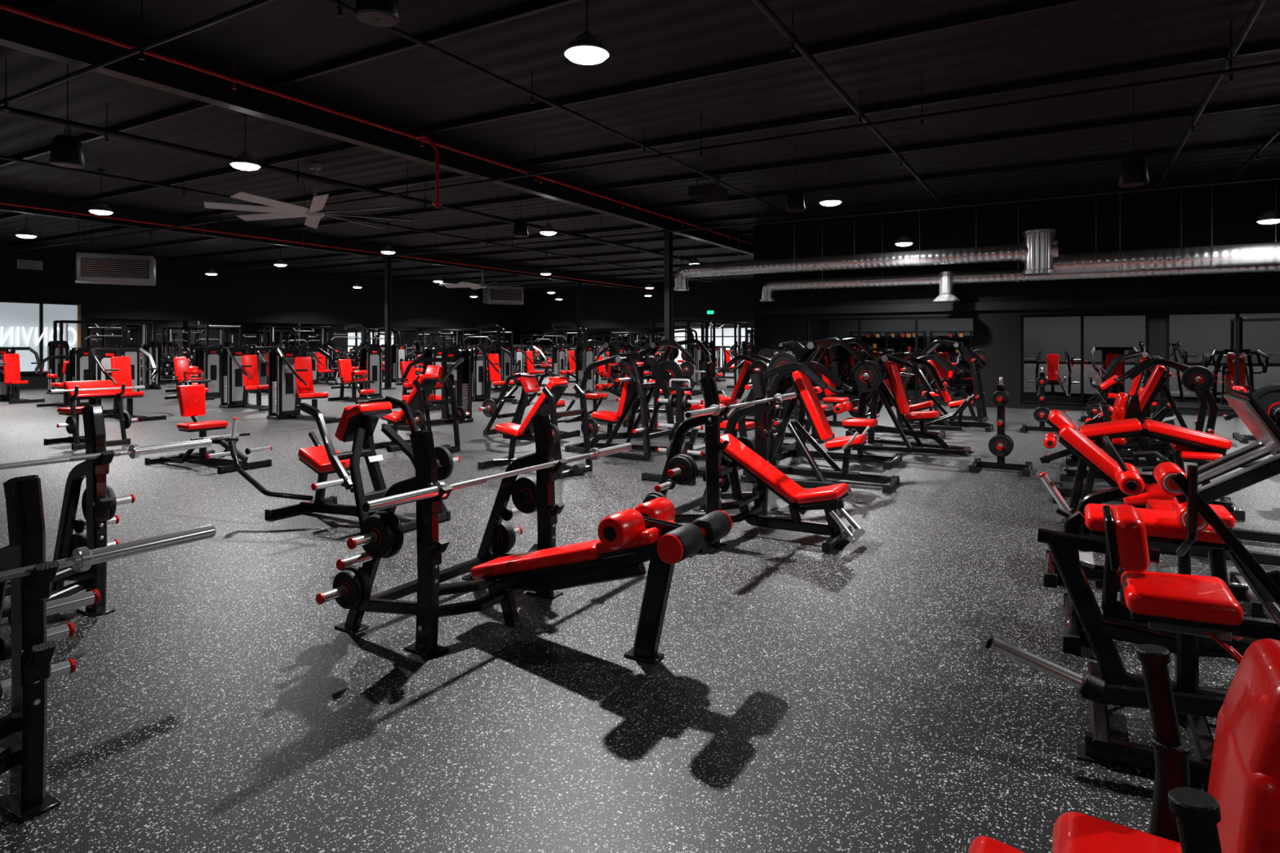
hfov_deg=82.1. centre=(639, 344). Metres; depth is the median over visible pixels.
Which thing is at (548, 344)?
wall mirror
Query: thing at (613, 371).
machine
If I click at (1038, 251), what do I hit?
air duct
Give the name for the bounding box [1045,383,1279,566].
machine
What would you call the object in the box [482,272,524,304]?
hvac unit
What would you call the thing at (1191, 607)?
machine
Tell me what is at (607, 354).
exercise machine
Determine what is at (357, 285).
pendant lamp
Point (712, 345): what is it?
machine
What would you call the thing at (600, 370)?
exercise machine
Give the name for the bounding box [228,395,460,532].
machine
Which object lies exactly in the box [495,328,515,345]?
wall mirror
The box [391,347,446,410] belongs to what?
exercise machine
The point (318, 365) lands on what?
press
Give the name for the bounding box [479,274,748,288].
joist
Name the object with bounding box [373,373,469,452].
exercise machine
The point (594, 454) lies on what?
barbell
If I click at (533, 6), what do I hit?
joist
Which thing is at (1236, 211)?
wall
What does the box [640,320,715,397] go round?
power rack
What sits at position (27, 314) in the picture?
window
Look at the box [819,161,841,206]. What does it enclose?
pendant lamp
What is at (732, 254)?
joist
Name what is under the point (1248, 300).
trim
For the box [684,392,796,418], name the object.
barbell
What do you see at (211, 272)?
pendant lamp
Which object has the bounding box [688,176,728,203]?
air diffuser
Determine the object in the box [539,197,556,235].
pendant lamp
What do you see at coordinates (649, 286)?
pendant lamp
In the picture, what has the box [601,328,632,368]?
wall mirror
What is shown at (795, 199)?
speaker
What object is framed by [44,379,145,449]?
bench
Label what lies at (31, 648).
rack
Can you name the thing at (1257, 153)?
ceiling pipe
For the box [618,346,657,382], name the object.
press
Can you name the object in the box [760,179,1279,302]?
air duct
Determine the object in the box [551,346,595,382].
press
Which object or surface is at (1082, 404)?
window
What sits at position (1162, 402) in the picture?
machine
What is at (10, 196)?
girder
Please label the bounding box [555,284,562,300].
pendant lamp
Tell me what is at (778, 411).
bench
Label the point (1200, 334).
window
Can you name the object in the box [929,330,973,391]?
display shelf
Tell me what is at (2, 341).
sign
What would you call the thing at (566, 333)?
power rack
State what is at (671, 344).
machine
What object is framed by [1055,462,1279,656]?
machine
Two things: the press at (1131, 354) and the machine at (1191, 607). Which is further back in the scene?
the press at (1131, 354)
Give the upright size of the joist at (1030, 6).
0.100 m
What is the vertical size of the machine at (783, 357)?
1.581 m
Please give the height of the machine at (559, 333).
2.181 m
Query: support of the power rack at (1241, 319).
on the floor
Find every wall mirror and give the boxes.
[88,318,147,381]
[200,320,247,348]
[247,322,288,347]
[288,323,327,373]
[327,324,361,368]
[361,325,393,363]
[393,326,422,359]
[422,326,448,346]
[448,327,472,348]
[472,328,495,346]
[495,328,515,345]
[517,328,544,366]
[544,328,572,364]
[572,328,577,352]
[582,328,601,346]
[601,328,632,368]
[632,327,664,359]
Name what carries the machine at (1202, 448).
on the floor
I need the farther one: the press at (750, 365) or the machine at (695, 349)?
the machine at (695, 349)
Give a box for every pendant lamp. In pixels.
[15,213,37,238]
[88,168,113,215]
[204,251,217,275]
[229,113,261,170]
[273,245,287,266]
[352,268,362,288]
[380,222,395,254]
[432,265,443,282]
[470,280,477,297]
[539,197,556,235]
[540,253,551,275]
[547,288,555,293]
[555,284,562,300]
[564,0,609,64]
[644,269,653,288]
[644,280,651,296]
[688,239,701,264]
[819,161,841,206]
[894,196,913,246]
[1256,158,1279,224]
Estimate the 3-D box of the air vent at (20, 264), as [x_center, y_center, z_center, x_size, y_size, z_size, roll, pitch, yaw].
[-20.362,-2.650,24.523,0.055,0.300,0.700,0,0,30]
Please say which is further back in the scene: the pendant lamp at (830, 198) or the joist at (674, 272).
the joist at (674, 272)
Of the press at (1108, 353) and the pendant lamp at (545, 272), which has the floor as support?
the press at (1108, 353)
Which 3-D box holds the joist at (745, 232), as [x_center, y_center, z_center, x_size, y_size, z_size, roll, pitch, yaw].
[-6.141,-3.250,26.753,22.200,0.100,0.060,0,0,30]
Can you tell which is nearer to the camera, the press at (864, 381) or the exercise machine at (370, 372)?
the press at (864, 381)
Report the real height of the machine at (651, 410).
0.918 m
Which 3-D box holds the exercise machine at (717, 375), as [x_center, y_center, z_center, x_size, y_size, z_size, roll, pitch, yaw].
[2.901,0.791,29.913,1.275,1.422,1.220,0,0,30]
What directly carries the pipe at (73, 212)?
attached to the ceiling
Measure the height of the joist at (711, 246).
0.100 m
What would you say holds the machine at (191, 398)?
on the floor
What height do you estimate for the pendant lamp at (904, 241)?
1.098 m
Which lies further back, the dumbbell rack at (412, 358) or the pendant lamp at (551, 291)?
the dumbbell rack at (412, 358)
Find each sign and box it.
[0,326,76,346]
[706,310,714,315]
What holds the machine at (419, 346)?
on the floor
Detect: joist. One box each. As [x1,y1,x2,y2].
[0,0,580,166]
[0,0,1091,219]
[10,40,1279,246]
[94,97,1279,253]
[166,136,1279,260]
[228,164,1279,266]
[282,230,753,271]
[329,244,722,275]
[371,253,751,279]
[408,260,745,283]
[443,271,676,286]
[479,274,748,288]
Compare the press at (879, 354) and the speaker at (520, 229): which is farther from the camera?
the press at (879, 354)
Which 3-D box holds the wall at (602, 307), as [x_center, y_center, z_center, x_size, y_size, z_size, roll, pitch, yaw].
[1.982,-0.900,40.654,22.400,4.800,0.200,0,0,30]
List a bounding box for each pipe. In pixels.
[0,0,275,111]
[0,3,753,244]
[0,21,1279,253]
[0,102,753,275]
[0,155,735,286]
[0,197,658,290]
[188,159,1279,274]
[324,0,824,230]
[413,134,438,201]
[751,0,958,221]
[1145,0,1266,206]
[1212,127,1279,198]
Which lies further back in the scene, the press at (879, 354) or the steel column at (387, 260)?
the steel column at (387, 260)
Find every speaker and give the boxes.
[49,63,85,168]
[355,0,400,26]
[512,215,528,237]
[785,143,804,212]
[1118,74,1149,186]
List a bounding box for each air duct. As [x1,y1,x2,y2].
[673,176,1279,290]
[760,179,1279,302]
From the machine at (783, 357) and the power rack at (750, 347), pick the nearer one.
the machine at (783, 357)
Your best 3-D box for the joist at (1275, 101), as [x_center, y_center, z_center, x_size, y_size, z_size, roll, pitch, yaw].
[-3.903,-3.250,17.106,35.800,0.100,0.060,0,0,30]
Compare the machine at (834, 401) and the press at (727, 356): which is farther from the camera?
the press at (727, 356)
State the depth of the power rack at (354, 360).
32.09 m
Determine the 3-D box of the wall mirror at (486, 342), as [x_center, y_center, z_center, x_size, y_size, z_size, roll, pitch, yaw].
[-9.251,0.230,43.581,0.030,2.300,1.920,0,0,30]
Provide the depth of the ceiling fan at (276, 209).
13.12 m
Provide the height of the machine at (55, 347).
2.220 m
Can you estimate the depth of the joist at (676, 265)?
33.11 m
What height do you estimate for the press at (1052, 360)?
1.308 m
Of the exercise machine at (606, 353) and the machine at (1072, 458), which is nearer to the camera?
the machine at (1072, 458)
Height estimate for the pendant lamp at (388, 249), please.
0.848 m
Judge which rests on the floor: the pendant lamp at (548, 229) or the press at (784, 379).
the press at (784, 379)
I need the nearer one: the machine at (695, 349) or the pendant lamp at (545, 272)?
the pendant lamp at (545, 272)
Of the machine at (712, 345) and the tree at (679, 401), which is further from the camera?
the machine at (712, 345)
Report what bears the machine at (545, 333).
on the floor
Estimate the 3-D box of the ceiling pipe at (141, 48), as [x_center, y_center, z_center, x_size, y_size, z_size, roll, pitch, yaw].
[-8.544,-2.982,9.163,35.800,0.615,0.067,0,0,30]
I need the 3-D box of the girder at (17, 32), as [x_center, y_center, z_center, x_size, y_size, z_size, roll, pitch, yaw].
[-0.468,-3.075,16.442,0.200,0.450,43.880,0,0,30]
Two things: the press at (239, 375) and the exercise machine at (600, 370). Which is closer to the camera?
the press at (239, 375)
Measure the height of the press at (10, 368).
1.433 m
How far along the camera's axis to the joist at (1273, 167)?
17.09 m
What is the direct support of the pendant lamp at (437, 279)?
hanging from the ceiling
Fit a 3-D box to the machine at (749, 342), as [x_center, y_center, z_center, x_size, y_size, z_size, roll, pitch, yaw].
[6.563,0.390,36.007,3.080,2.220,1.000,0,0,30]
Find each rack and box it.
[0,475,100,822]
[1,404,135,618]
[140,355,142,377]
[160,353,194,385]
[182,324,249,366]
[334,353,339,377]
[337,351,384,375]
[351,328,396,378]
[383,351,414,372]
[480,331,517,346]
[565,332,595,358]
[606,331,641,351]
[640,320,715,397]
[729,324,753,384]
[1216,317,1279,389]
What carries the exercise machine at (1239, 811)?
on the floor
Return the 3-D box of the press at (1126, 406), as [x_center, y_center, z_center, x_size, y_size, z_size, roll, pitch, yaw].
[5.254,1.017,8.049,1.125,0.972,1.270,0,0,30]
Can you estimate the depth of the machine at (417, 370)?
21.09 m
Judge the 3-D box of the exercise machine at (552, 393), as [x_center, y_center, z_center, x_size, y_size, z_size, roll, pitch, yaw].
[-1.232,0.957,8.712,1.357,1.091,1.130,0,0,30]
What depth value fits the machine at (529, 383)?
12.09 m
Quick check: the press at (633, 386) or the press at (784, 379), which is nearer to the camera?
the press at (784, 379)
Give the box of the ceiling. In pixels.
[0,0,1279,291]
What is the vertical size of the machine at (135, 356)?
2.181 m
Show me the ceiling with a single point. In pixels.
(644, 40)
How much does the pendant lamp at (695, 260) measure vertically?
0.848 m
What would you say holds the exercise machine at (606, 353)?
on the floor
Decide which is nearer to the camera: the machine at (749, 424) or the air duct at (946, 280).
the machine at (749, 424)
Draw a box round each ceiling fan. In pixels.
[204,162,414,228]
[439,271,524,289]
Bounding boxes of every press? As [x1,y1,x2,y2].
[0,346,44,404]
[88,347,166,422]
[218,346,269,411]
[248,346,284,393]
[266,347,340,422]
[302,346,340,385]
[466,346,532,404]
[512,346,547,387]
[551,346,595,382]
[561,352,683,462]
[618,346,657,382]
[717,346,751,378]
[717,354,783,428]
[737,360,899,493]
[748,349,800,419]
[849,351,974,456]
[853,347,902,395]
[893,354,993,431]
[922,346,961,396]
[1025,351,1080,399]
[1060,391,1185,483]
[1077,350,1174,425]
[1089,346,1139,404]
[1098,358,1217,457]
[1191,348,1278,408]
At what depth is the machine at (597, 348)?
35.81 m
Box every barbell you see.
[0,439,212,470]
[0,524,215,582]
[362,442,632,513]
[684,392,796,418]
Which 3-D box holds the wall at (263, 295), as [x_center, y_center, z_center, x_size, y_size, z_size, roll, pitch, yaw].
[-18.925,-0.900,27.274,0.200,4.800,44.000,0,0,30]
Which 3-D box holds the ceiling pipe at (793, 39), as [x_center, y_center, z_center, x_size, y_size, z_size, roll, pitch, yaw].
[0.822,-3.087,6.064,0.093,0.405,27.100,0,0,30]
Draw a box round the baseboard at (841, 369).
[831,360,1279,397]
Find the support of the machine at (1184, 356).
on the floor
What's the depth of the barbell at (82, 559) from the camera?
2.52 m
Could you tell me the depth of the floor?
3.33 m
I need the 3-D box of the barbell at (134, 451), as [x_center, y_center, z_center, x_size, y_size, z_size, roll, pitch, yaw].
[-3.232,0.615,3.626,0.080,0.080,2.208,0,0,30]
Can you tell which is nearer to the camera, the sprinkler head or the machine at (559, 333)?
the sprinkler head
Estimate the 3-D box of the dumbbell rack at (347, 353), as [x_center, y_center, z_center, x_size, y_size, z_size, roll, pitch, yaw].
[-13.225,0.926,34.830,0.600,1.148,2.260,0,0,30]
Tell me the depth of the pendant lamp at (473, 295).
38.48 m
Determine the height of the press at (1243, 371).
1.385 m
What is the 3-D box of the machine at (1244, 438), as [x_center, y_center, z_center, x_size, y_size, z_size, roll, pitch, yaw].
[9.992,1.081,11.210,1.670,0.842,0.990,0,0,30]
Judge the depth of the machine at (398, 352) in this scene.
28.85 m
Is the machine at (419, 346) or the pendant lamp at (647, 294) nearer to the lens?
the machine at (419, 346)
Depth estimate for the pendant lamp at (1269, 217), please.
13.07 m
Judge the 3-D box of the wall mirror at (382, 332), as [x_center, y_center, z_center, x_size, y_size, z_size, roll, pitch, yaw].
[-13.166,0.230,36.881,0.030,2.300,1.920,0,0,30]
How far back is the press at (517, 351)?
26.20 m
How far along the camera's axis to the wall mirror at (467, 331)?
41.90 m
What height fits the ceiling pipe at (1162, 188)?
0.615 m
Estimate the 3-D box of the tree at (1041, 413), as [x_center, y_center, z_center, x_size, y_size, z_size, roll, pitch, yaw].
[6.869,0.944,12.548,0.635,1.116,0.630,0,0,30]
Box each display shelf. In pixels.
[848,331,926,390]
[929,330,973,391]
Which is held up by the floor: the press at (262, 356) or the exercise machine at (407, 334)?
the press at (262, 356)
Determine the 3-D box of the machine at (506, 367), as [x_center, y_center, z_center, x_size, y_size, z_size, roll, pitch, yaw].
[-4.887,0.412,23.704,1.608,2.181,1.216,0,0,30]
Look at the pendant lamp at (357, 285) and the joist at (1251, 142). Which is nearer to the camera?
the joist at (1251, 142)
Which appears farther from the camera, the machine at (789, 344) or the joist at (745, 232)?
the joist at (745, 232)
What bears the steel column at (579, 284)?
on the floor
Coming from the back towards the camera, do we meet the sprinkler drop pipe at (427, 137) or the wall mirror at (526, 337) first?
the wall mirror at (526, 337)
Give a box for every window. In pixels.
[0,299,80,373]
[674,327,751,368]
[806,315,975,402]
[828,313,1279,370]
[1020,312,1148,407]
[1165,311,1279,411]
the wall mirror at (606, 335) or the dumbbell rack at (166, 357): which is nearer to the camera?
the dumbbell rack at (166, 357)
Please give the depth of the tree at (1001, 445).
8.66 m
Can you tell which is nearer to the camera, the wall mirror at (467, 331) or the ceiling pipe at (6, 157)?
the ceiling pipe at (6, 157)
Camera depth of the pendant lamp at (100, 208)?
13.81 m
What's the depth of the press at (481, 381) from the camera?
19.20 m
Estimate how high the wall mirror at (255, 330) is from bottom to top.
2.300 m
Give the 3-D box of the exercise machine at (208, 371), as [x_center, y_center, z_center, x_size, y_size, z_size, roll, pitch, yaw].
[-12.038,0.791,20.111,1.275,1.422,1.220,0,0,30]
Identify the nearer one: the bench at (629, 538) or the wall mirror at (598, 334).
the bench at (629, 538)
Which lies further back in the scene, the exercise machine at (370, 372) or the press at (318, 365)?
the press at (318, 365)
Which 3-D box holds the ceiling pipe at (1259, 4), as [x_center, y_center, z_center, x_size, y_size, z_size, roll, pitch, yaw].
[4.103,-3.087,4.147,0.093,0.405,27.100,0,0,30]
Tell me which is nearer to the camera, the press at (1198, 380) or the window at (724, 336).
the press at (1198, 380)
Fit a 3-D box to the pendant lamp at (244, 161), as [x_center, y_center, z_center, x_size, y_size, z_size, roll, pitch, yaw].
[-5.530,-2.874,10.297,0.390,0.848,0.390,0,0,30]
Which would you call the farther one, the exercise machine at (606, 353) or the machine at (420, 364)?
the exercise machine at (606, 353)
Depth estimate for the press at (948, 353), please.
21.48 m
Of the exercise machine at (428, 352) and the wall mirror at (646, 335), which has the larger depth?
the wall mirror at (646, 335)
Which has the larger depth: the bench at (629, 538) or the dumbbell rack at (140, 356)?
the dumbbell rack at (140, 356)
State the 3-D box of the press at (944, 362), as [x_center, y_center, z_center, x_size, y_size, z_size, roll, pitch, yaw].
[5.425,0.849,13.161,1.588,1.308,1.430,0,0,30]
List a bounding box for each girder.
[0,0,753,255]
[0,187,662,293]
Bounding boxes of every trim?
[755,293,1279,315]
[831,359,1279,366]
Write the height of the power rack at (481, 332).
2.168 m
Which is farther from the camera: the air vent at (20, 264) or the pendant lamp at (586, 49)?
the air vent at (20, 264)
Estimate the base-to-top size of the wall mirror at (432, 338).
2.300 m
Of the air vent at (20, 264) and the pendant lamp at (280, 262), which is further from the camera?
the air vent at (20, 264)
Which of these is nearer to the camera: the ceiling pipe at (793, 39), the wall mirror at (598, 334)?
the ceiling pipe at (793, 39)
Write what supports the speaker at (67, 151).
hanging from the ceiling
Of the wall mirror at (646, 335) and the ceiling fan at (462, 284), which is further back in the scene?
the wall mirror at (646, 335)
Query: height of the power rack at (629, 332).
2.168 m
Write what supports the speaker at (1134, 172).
hanging from the ceiling
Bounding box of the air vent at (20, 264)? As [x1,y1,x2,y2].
[16,258,42,270]
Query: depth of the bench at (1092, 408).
12.63 m
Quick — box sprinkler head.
[431,201,442,208]
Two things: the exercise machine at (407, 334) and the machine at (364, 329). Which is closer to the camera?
the machine at (364, 329)
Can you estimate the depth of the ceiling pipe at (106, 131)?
11.94 m
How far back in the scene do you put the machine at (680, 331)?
35.15 m
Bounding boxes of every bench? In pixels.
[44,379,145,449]
[315,413,732,664]
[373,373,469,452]
[642,372,865,552]
[767,395,834,443]
[1085,374,1156,420]
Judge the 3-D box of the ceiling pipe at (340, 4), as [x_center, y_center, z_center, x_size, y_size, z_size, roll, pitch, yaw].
[-1.984,-3.102,7.704,0.067,0.375,27.100,0,0,30]
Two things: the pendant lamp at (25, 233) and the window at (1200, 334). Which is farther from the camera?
the window at (1200, 334)
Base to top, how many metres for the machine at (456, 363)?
1.422 m
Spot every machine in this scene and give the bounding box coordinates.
[36,347,91,407]
[46,320,161,394]
[84,320,140,391]
[144,384,272,473]
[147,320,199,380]
[164,346,200,392]
[164,346,222,399]
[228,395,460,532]
[260,324,334,381]
[328,346,382,400]
[330,324,377,388]
[367,327,406,382]
[381,348,473,431]
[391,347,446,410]
[395,346,439,385]
[406,346,457,395]
[414,328,465,375]
[464,323,512,391]
[477,378,599,479]
[479,371,603,438]
[534,328,569,377]
[535,331,562,372]
[537,320,594,397]
[564,339,654,426]
[573,345,604,374]
[594,346,625,392]
[600,346,618,380]
[605,346,617,372]
[625,338,724,442]
[635,370,686,415]
[649,346,664,370]
[662,325,700,385]
[674,329,696,362]
[684,391,754,460]
[693,320,747,393]
[715,346,725,382]
[747,329,751,345]
[758,340,831,409]
[768,337,902,469]
[790,386,848,426]
[845,372,973,440]
[904,339,990,422]
[968,638,1279,852]
[985,504,1279,785]
[1038,435,1267,618]
[1039,409,1261,520]
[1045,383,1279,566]
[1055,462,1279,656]
[1062,391,1163,466]
[1084,387,1177,441]
[1138,341,1196,402]
[1222,386,1257,443]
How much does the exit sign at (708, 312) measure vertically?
0.260 m
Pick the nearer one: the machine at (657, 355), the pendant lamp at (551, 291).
the machine at (657, 355)
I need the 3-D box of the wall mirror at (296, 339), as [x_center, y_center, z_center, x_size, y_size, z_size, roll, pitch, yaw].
[-15.124,0.230,33.531,0.030,2.300,1.920,0,0,30]
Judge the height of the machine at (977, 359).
1.581 m
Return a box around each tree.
[641,378,706,485]
[753,377,795,452]
[968,376,1032,476]
[1020,366,1058,435]
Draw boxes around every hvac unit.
[75,220,155,285]
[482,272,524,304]
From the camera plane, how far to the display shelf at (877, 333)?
24.62 m
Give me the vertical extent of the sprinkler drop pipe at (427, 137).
0.971 m
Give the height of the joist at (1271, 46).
0.100 m
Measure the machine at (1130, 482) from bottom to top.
0.918 m
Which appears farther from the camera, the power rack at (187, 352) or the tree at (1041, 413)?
the power rack at (187, 352)
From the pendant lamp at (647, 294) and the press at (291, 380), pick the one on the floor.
the press at (291, 380)
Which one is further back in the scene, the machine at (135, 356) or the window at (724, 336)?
the window at (724, 336)
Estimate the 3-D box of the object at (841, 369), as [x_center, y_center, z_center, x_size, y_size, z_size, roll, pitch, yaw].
[12.503,1.050,22.784,13.200,0.900,0.040,0,0,30]
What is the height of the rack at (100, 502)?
1.169 m
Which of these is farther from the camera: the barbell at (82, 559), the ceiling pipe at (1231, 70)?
the ceiling pipe at (1231, 70)
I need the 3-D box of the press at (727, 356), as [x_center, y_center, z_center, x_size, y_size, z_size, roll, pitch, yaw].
[3.916,0.786,31.995,1.758,1.433,1.070,0,0,30]
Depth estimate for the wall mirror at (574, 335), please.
43.94 m
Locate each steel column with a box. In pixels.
[381,257,395,389]
[575,282,584,344]
[660,229,675,360]
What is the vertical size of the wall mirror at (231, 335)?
2.300 m
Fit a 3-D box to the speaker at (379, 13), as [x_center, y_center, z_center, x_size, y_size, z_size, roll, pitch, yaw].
[-1.932,-2.847,5.414,0.320,0.902,0.320,0,0,30]
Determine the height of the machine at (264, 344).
2.220 m
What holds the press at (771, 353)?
on the floor
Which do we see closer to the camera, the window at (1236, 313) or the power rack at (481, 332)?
the window at (1236, 313)
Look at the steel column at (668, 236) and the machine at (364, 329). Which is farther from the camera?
the machine at (364, 329)
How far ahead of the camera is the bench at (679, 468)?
5.61 m
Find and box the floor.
[0,368,1279,852]
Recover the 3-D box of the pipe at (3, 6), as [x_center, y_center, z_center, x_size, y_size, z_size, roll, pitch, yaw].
[-0.373,-3.123,15.912,0.067,0.335,42.900,0,0,30]
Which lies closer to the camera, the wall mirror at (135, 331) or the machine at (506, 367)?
the machine at (506, 367)
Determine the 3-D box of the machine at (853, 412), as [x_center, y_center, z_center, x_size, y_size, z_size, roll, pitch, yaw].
[4.370,0.986,11.924,1.828,1.032,1.470,0,0,30]
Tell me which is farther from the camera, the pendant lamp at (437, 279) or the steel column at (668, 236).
the pendant lamp at (437, 279)
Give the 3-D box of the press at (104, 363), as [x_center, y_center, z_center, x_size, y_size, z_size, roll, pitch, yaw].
[-10.360,0.786,14.740,1.758,1.433,1.070,0,0,30]
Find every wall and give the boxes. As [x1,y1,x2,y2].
[0,242,516,389]
[516,280,753,372]
[753,180,1279,417]
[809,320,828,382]
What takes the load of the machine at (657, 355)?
on the floor
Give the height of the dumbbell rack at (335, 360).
1.148 m
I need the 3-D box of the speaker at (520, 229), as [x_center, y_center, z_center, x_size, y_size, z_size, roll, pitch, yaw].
[-2.493,-2.772,15.356,0.320,1.052,0.320,0,0,30]
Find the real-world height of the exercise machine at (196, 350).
1.422 m
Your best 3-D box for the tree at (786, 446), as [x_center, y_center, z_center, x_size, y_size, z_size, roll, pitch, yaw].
[1.901,0.944,10.587,0.635,1.116,0.630,0,0,30]
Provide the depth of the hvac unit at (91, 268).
19.71 m
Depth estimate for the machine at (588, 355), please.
20.84 m
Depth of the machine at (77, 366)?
16.89 m

